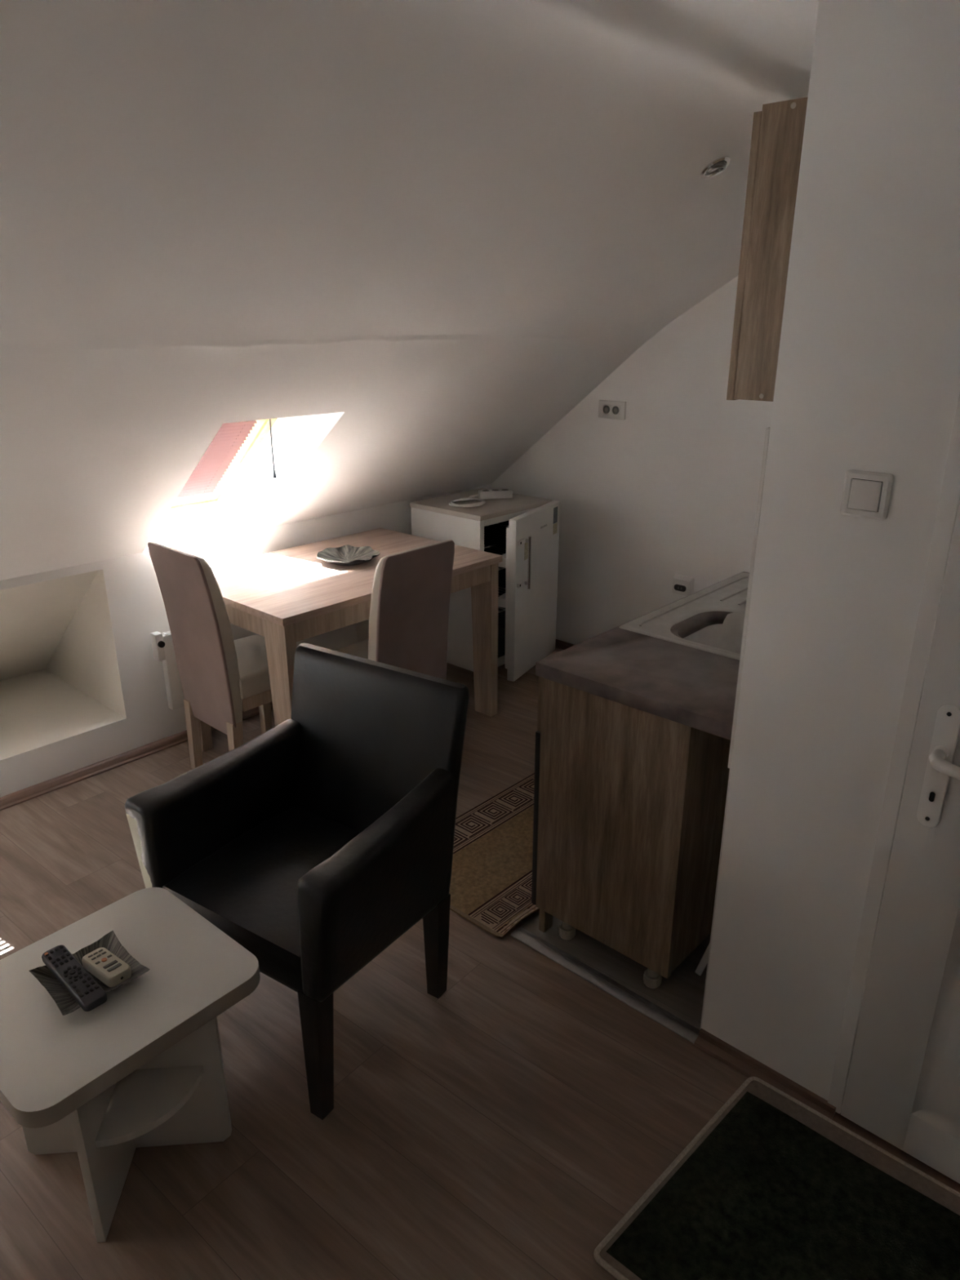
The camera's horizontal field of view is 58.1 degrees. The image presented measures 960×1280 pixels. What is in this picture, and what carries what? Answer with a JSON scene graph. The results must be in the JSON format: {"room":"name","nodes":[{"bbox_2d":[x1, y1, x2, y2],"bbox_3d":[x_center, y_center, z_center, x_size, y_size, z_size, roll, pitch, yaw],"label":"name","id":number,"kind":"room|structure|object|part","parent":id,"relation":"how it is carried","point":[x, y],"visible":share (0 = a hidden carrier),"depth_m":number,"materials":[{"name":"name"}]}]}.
{"room":"studio apartment","nodes":[
{"label":"studio apartment","id":0,"kind":"room"},
{"bbox_2d":[0,484,491,797],"bbox_3d":[-1.794,0.228,3.067,0.001,0.842,5.716,18,27,39],"label":"wall","id":1,"kind":"structure","parent":0,"point":[137,610],"depth_m":3.50,"materials":[{"name":"paint"}]},
{"bbox_2d":[0,568,126,759],"bbox_3d":[-2.096,0.071,3.280,0.790,0.628,1.085,18,27,39],"label":"wall niche","id":2,"kind":"object","parent":1,"relation":"in","point":[60,677],"visible":1,"depth_m":3.54,"materials":[{"name":"paint"}]},
{"bbox_2d":[0,701,273,810],"bbox_3d":[-1.782,0.610,3.197,0.032,0.036,5.516,18,27,39],"label":"baseboard","id":3,"kind":"structure","parent":1,"relation":"attached to","point":[19,797],"depth_m":3.45,"materials":[{"name":"laminate"}]},
{"bbox_2d":[150,623,356,710],"bbox_3d":[-0.971,0.005,3.895,0.067,0.345,1.032,18,27,39],"label":"radiator","id":4,"kind":"object","parent":1,"relation":"attached to","point":[162,643],"visible":0.24,"depth_m":3.61,"materials":[{"name":"white metal"}]},
{"bbox_3d":[-1.286,0.018,3.487,0.010,0.028,0.028,18,27,39],"label":"knob","id":5,"kind":"part","parent":4,"relation":"part of","materials":[{"name":"black plastic"}]},
{"bbox_2d":[0,647,748,1279],"bbox_3d":[-0.276,1.141,1.929,4.310,0.080,5.716,18,27,39],"label":"floor","id":6,"kind":"structure","parent":0,"point":[501,1125],"depth_m":1.98,"materials":[{"name":"brown laminate"}]},
{"bbox_2d":[0,887,260,1242],"bbox_3d":[-0.762,0.898,1.821,0.442,0.450,0.490,17,26,38],"label":"coffee table","id":7,"kind":"object","parent":6,"relation":"on","point":[144,1067],"visible":0.95,"depth_m":1.73,"materials":[{"name":"white laminate"}]},
{"bbox_2d":[29,930,150,1015],"bbox_3d":[-0.780,0.673,1.730,0.171,0.032,0.171,19,27,41],"label":"square dish","id":8,"kind":"object","parent":7,"relation":"on","point":[65,1002],"visible":0.54,"depth_m":1.73,"materials":[{"name":"ceramic"}]},
{"bbox_2d":[41,945,106,1011],"bbox_3d":[-0.800,0.662,1.702,0.200,0.031,0.046,18,27,39],"label":"remote control","id":9,"kind":"object","parent":8,"relation":"on","point":[81,985],"visible":1,"depth_m":1.69,"materials":[{"name":"grey plastic"}]},
{"bbox_2d":[81,947,131,986],"bbox_3d":[-0.751,0.656,1.738,0.108,0.029,0.050,14,25,34],"label":"remote control","id":10,"kind":"object","parent":8,"relation":"in","point":[109,969],"visible":1,"depth_m":1.72,"materials":[{"name":"beige plastic"}]},
{"bbox_3d":[-0.753,0.955,1.723,0.016,0.411,0.207,-2,20,-4],"label":"panel","id":11,"kind":"part","parent":7,"relation":"part of","materials":[{"name":"white wood"}]},
{"bbox_3d":[-0.764,0.917,1.827,0.431,0.411,0.016,-2,20,-4],"label":"panel","id":12,"kind":"part","parent":7,"relation":"part of","materials":[{"name":"white wood"}]},
{"bbox_2d":[94,1065,204,1147],"bbox_3d":[-0.663,0.939,1.746,0.168,0.017,0.168,-2,20,-4],"label":"shelf","id":13,"kind":"object","parent":7,"relation":"attached to","point":[146,1098],"depth_m":1.75,"materials":[{"name":"white wood"}]},
{"bbox_2d":[147,542,272,768],"bbox_3d":[-0.934,0.070,3.342,0.366,0.947,0.448,18,27,39],"label":"dining chair","id":14,"kind":"object","parent":6,"relation":"on","point":[222,677],"visible":0.84,"depth_m":3.19,"materials":[{"name":"brown fabric"}]},
{"bbox_3d":[-1.141,0.374,3.453,0.042,0.300,0.050,18,27,39],"label":"leg","id":15,"kind":"part","parent":14,"relation":"part of","materials":[{"name":"brown wood"}]},
{"bbox_3d":[-1.042,0.001,3.190,0.356,0.712,0.120,18,27,39],"label":"backrest","id":16,"kind":"part","parent":14,"relation":"part of","materials":[{"name":"brown fabric"}]},
{"bbox_3d":[-0.916,0.445,3.261,0.042,0.300,0.050,18,27,39],"label":"leg","id":17,"kind":"part","parent":14,"relation":"part of","materials":[{"name":"brown wood"}]},
{"bbox_3d":[-0.898,0.094,3.392,0.366,0.097,0.343,18,27,39],"label":"seat","id":18,"kind":"part","parent":14,"relation":"part of","materials":[{"name":"beige fabric"}]},
{"bbox_3d":[-0.899,0.163,3.417,0.346,0.051,0.310,18,27,39],"label":"seat frame","id":19,"kind":"part","parent":14,"relation":"part of","materials":[{"name":"brown wood"}]},
{"bbox_3d":[-0.917,0.256,3.671,0.042,0.370,0.042,18,27,39],"label":"leg","id":20,"kind":"part","parent":14,"relation":"part of","materials":[{"name":"brown wood"}]},
{"bbox_2d":[124,643,469,1119],"bbox_3d":[-0.417,0.548,2.172,0.651,0.864,0.585,13,24,31],"label":"armchair","id":21,"kind":"object","parent":6,"relation":"on","point":[314,843],"visible":0.93,"depth_m":2.13,"materials":[{"name":"black leather"}]},
{"bbox_3d":[-0.668,0.470,2.267,0.103,0.384,0.500,13,24,31],"label":"armrest","id":22,"kind":"part","parent":21,"relation":"part of","materials":[{"name":"black leather"}]},
{"bbox_3d":[-0.442,0.626,2.161,0.476,0.152,0.478,13,24,31],"label":"seat","id":23,"kind":"part","parent":21,"relation":"part of","materials":[{"name":"black leather"}]},
{"bbox_3d":[-0.356,0.915,1.927,0.054,0.345,0.054,13,24,31],"label":"leg","id":24,"kind":"part","parent":21,"relation":"part of","materials":[{"name":"brown wood"}]},
{"bbox_3d":[-0.211,0.574,1.985,0.103,0.384,0.500,13,24,31],"label":"armrest","id":25,"kind":"part","parent":21,"relation":"part of","materials":[{"name":"black leather"}]},
{"bbox_3d":[-0.293,0.355,2.301,0.566,0.592,0.136,13,24,31],"label":"backrest","id":26,"kind":"part","parent":21,"relation":"part of","materials":[{"name":"black leather"}]},
{"bbox_3d":[-0.115,0.804,2.291,0.054,0.300,0.058,13,24,31],"label":"leg","id":27,"kind":"part","parent":21,"relation":"part of","materials":[{"name":"brown wood"}]},
{"bbox_2d":[200,528,502,751],"bbox_3d":[-0.577,0.042,3.702,0.786,0.750,1.138,18,27,39],"label":"dining table","id":28,"kind":"object","parent":6,"relation":"on","point":[286,597],"visible":0.55,"depth_m":3.43,"materials":[{"name":"brown wood"}]},
{"bbox_3d":[-1.168,0.119,3.534,0.135,0.721,0.045,18,27,39],"label":"leg","id":29,"kind":"part","parent":28,"relation":"part of","materials":[{"name":"brown wood"}]},
{"bbox_3d":[-0.705,0.266,3.138,0.135,0.721,0.045,18,27,39],"label":"leg","id":30,"kind":"part","parent":28,"relation":"part of","materials":[{"name":"brown wood"}]},
{"bbox_2d":[316,545,380,564],"bbox_3d":[-0.548,-0.344,3.605,0.260,0.042,0.264,18,27,39],"label":"bowl","id":31,"kind":"object","parent":28,"relation":"on","point":[345,554],"visible":1,"depth_m":3.64,"materials":[{"name":"grey ceramic"}]},
{"bbox_3d":[0.015,-0.008,3.879,0.135,0.721,0.045,18,27,39],"label":"leg","id":32,"kind":"part","parent":28,"relation":"part of","materials":[{"name":"brown wood"}]},
{"bbox_2d":[335,539,454,679],"bbox_3d":[-0.370,0.067,3.350,0.448,0.947,0.366,18,27,39],"label":"dining chair","id":33,"kind":"object","parent":6,"relation":"on","point":[409,615],"visible":0.62,"depth_m":3.13,"materials":[{"name":"brown fabric"}]},
{"bbox_3d":[-0.409,0.092,3.397,0.343,0.097,0.366,18,27,39],"label":"seat","id":34,"kind":"part","parent":33,"relation":"part of","materials":[{"name":"beige fabric"}]},
{"bbox_3d":[-0.251,-0.005,3.207,0.120,0.712,0.356,18,27,39],"label":"backrest","id":35,"kind":"part","parent":33,"relation":"part of","materials":[{"name":"brown fabric"}]},
{"bbox_2d":[409,488,559,681],"bbox_3d":[0.080,-0.297,4.416,0.667,0.890,0.549,18,27,39],"label":"refrigerator","id":36,"kind":"object","parent":6,"relation":"on","point":[522,529],"depth_m":4.25,"materials":[{"name":"white metal"}]},
{"bbox_3d":[0.003,-0.712,4.310,0.170,0.040,0.392,18,27,39],"label":"power strip","id":37,"kind":"part","parent":36,"relation":"part of","materials":[{"name":"white plastic"}]},
{"bbox_2d":[482,488,507,491],"bbox_3d":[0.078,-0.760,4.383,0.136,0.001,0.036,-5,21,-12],"label":"power strip","id":38,"kind":"object","parent":36,"relation":"attached to","point":[500,490],"depth_m":4.38,"materials":[{"name":"white plastic"}]},
{"bbox_2d":[484,523,509,613],"bbox_3d":[0.018,-0.371,4.443,0.383,0.356,0.464,18,27,39],"label":"wire shelf","id":39,"kind":"object","parent":36,"relation":"attached to","point":[495,535],"depth_m":4.65,"materials":[{"name":"metal"}]},
{"bbox_3d":[0.238,-0.256,4.304,0.032,0.710,0.445,11,23,26],"label":"panel","id":40,"kind":"part","parent":36,"relation":"part of","materials":[{"name":"white plastic"}]},
{"bbox_3d":[0.203,-0.263,4.074,0.035,0.020,0.073,11,23,26],"label":"handle mount","id":41,"kind":"part","parent":36,"relation":"part of","materials":[{"name":"white plastic"}]},
{"bbox_3d":[0.203,-0.455,4.003,0.035,0.020,0.073,11,23,26],"label":"handle mount","id":42,"kind":"part","parent":36,"relation":"part of","materials":[{"name":"white plastic"}]},
{"bbox_3d":[0.232,-0.362,4.053,0.014,0.253,0.014,18,27,39],"label":"handle","id":43,"kind":"part","parent":36,"relation":"part of","materials":[{"name":"silver metal"}]},
{"bbox_3d":[0.268,-0.251,4.288,0.040,0.801,0.505,11,23,26],"label":"door","id":44,"kind":"part","parent":36,"relation":"part of","materials":[{"name":"white metal"}]},
{"bbox_2d":[448,773,539,937],"bbox_3d":[0.461,0.572,3.310,0.553,0.028,1.785,18,27,39],"label":"kitchen mat","id":45,"kind":"object","parent":6,"relation":"on","point":[491,877],"visible":0.26,"depth_m":2.88,"materials":[{"name":"brown fabric"}]},
{"bbox_2d":[510,927,699,1044],"bbox_3d":[0.329,0.931,2.369,0.602,0.009,0.048,18,27,39],"label":"trim","id":46,"kind":"structure","parent":6,"relation":"on","point":[682,1028],"depth_m":2.34,"materials":[{"name":"metal"}]},
{"bbox_2d":[531,676,730,988],"bbox_3d":[0.702,0.377,2.696,0.482,0.820,1.161,18,27,39],"label":"base cabinet","id":47,"kind":"object","parent":6,"relation":"on","point":[629,802],"visible":0.6,"depth_m":2.25,"materials":[{"name":"brown wood"}]},
{"bbox_3d":[0.282,0.124,2.438,0.012,0.163,0.363,18,27,39],"label":"drawer","id":48,"kind":"part","parent":47,"relation":"part of","materials":[{"name":"brown wood"}]},
{"bbox_2d":[535,571,749,740],"bbox_3d":[0.754,-0.009,2.498,0.572,0.038,1.181,18,27,39],"label":"countertop","id":49,"kind":"structure","parent":47,"relation":"on","point":[695,688],"depth_m":2.20,"materials":[{"name":"stone"}]},
{"bbox_2d":[618,572,749,660],"bbox_3d":[0.871,-0.005,2.636,0.557,0.155,0.786,18,27,39],"label":"sink","id":50,"kind":"object","parent":49,"relation":"in","point":[725,639],"visible":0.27,"depth_m":2.66,"materials":[{"name":"white metal"}]},
{"bbox_3d":[0.877,0.388,2.530,0.004,0.724,1.125,18,27,39],"label":"panel","id":51,"kind":"part","parent":47,"relation":"part of","materials":[{"name":"brown wood"}]},
{"bbox_2d":[694,942,710,975],"bbox_3d":[0.612,0.850,2.327,0.017,0.191,0.094,-4,21,-10],"label":"board offcut","id":52,"kind":"object","parent":6,"relation":"on","point":[704,961],"visible":0.51,"depth_m":2.35,"materials":[{"name":"wood"}]},
{"bbox_2d":[593,1076,959,1279],"bbox_3d":[0.791,1.224,1.570,0.995,0.012,0.628,18,27,39],"label":"rug","id":53,"kind":"object","parent":6,"relation":"on","point":[771,1187],"visible":1,"depth_m":1.75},
{"bbox_2d":[0,0,818,580],"bbox_3d":[-0.368,-0.392,1.451,4.560,1.443,5.716,18,27,39],"label":"ceiling","id":54,"kind":"structure","parent":0,"point":[411,237],"depth_m":2.13,"materials":[{"name":"paint"}]},
{"bbox_2d":[167,417,277,513],"bbox_3d":[-1.143,-0.771,3.428,0.727,0.641,0.593,18,27,39],"label":"window","id":55,"kind":"structure","parent":54,"relation":"attached to","point":[258,433],"depth_m":3.73,"materials":[{"name":"white glass"}]},
{"bbox_2d":[174,420,257,501],"bbox_3d":[-1.121,-0.743,3.417,0.542,0.469,0.407,18,27,39],"label":"blind","id":56,"kind":"object","parent":55,"relation":"attached to","point":[228,441],"visible":0.3,"depth_m":3.55,"materials":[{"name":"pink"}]},
{"bbox_3d":[-1.314,-0.594,3.660,0.020,0.019,0.403,18,27,39],"label":"rail","id":57,"kind":"part","parent":56,"relation":"part of","materials":[{"name":"white"}]},
{"bbox_2d":[269,418,276,478],"bbox_3d":[-0.809,-0.807,3.345,0.015,0.359,0.015,18,27,39],"label":"pull cord","id":58,"kind":"object","parent":56,"relation":"hanging from","point":[274,476],"visible":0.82,"depth_m":3.37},
{"bbox_3d":[-0.810,-0.819,3.342,0.008,0.335,0.010,-9,22,-23],"label":"cord","id":59,"kind":"part","parent":58,"relation":"part of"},
{"bbox_2d":[700,155,730,178],"bbox_3d":[0.695,-1.393,2.549,0.080,0.051,0.092,18,27,39],"label":"ceiling spotlight","id":60,"kind":"object","parent":54,"relation":"attached to","point":[722,163],"visible":1,"depth_m":2.53,"materials":[{"name":"silver metal"}]},
{"bbox_2d":[491,275,773,644],"bbox_3d":[1.598,-0.725,3.468,4.360,2.350,0.100,18,27,39],"label":"wall","id":61,"kind":"structure","parent":0,"point":[650,496],"depth_m":4.12,"materials":[{"name":"paint"}]},
{"bbox_2d":[555,639,574,649],"bbox_3d":[0.992,0.199,4.306,2.472,0.036,0.030,18,27,39],"label":"baseboard","id":62,"kind":"structure","parent":61,"relation":"attached to","point":[559,644],"depth_m":4.76,"materials":[{"name":"laminate"}]},
{"bbox_2d":[598,400,626,419],"bbox_3d":[0.637,-1.113,4.176,0.152,0.084,0.015,18,27,39],"label":"double socket","id":63,"kind":"object","parent":61,"relation":"attached to","point":[607,409],"visible":1,"depth_m":4.17,"materials":[{"name":"white plastic"}]},
{"bbox_2d":[671,573,694,595],"bbox_3d":[0.970,-0.260,4.149,0.100,0.090,0.042,18,27,39],"label":"wall socket","id":64,"kind":"object","parent":61,"relation":"attached to","point":[682,584],"visible":0.98,"depth_m":4.13,"materials":[{"name":"white plastic"}]},
{"bbox_2d":[702,0,959,1100],"bbox_3d":[1.200,0.102,1.309,1.633,2.300,0.120,18,27,39],"label":"wall","id":65,"kind":"structure","parent":0,"point":[868,377],"depth_m":1.61,"materials":[{"name":"paint"}]},
{"bbox_2d":[700,426,769,1028],"bbox_3d":[0.561,0.285,1.929,0.008,1.485,0.021,18,27,39],"label":"trim","id":66,"kind":"structure","parent":65,"relation":"attached to","point":[767,429],"depth_m":1.82,"materials":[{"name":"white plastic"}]},
{"bbox_2d":[693,1028,959,1192],"bbox_3d":[1.006,1.129,1.803,1.203,0.030,0.084,18,27,39],"label":"baseboard","id":67,"kind":"structure","parent":65,"relation":"attached to","point":[740,1061],"depth_m":2.01,"materials":[{"name":"laminate"}]},
{"bbox_2d":[840,469,893,519],"bbox_3d":[0.699,-0.263,1.566,0.083,0.083,0.014,18,27,39],"label":"light switch","id":68,"kind":"object","parent":65,"relation":"attached to","point":[865,494],"visible":1,"depth_m":1.56,"materials":[{"name":"white plastic"}]},
{"bbox_2d":[827,392,959,1183],"bbox_3d":[1.126,0.207,1.348,0.882,2.044,0.180,18,27,39],"label":"door","id":69,"kind":"structure","parent":65,"relation":"in","point":[896,1073],"depth_m":1.71,"materials":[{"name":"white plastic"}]},
{"bbox_3d":[0.847,0.235,1.596,0.040,0.250,0.009,18,27,39],"label":"handle plate","id":70,"kind":"part","parent":69,"relation":"part of","materials":[{"name":"white plastic"}]},
{"bbox_3d":[0.865,0.229,1.525,0.138,0.031,0.064,18,27,39],"label":"handle","id":71,"kind":"part","parent":69,"relation":"part of","materials":[{"name":"white plastic"}]},
{"bbox_3d":[1.324,-0.326,2.464,0.100,2.300,1.866,18,27,39],"label":"wall","id":72,"kind":"structure","parent":0,"visible":0},
{"bbox_2d":[726,97,808,401],"bbox_3d":[0.980,-0.945,2.182,0.340,0.623,0.802,18,27,39],"label":"upper cabinet","id":73,"kind":"object","parent":72,"relation":"attached to","point":[778,130],"visible":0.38,"depth_m":1.95,"materials":[{"name":"brown wood"}]},
{"bbox_3d":[0.741,-0.922,2.136,0.018,0.611,0.396,18,27,39],"label":"door","id":74,"kind":"part","parent":73,"relation":"part of","materials":[{"name":"brown wood"}]}
]}

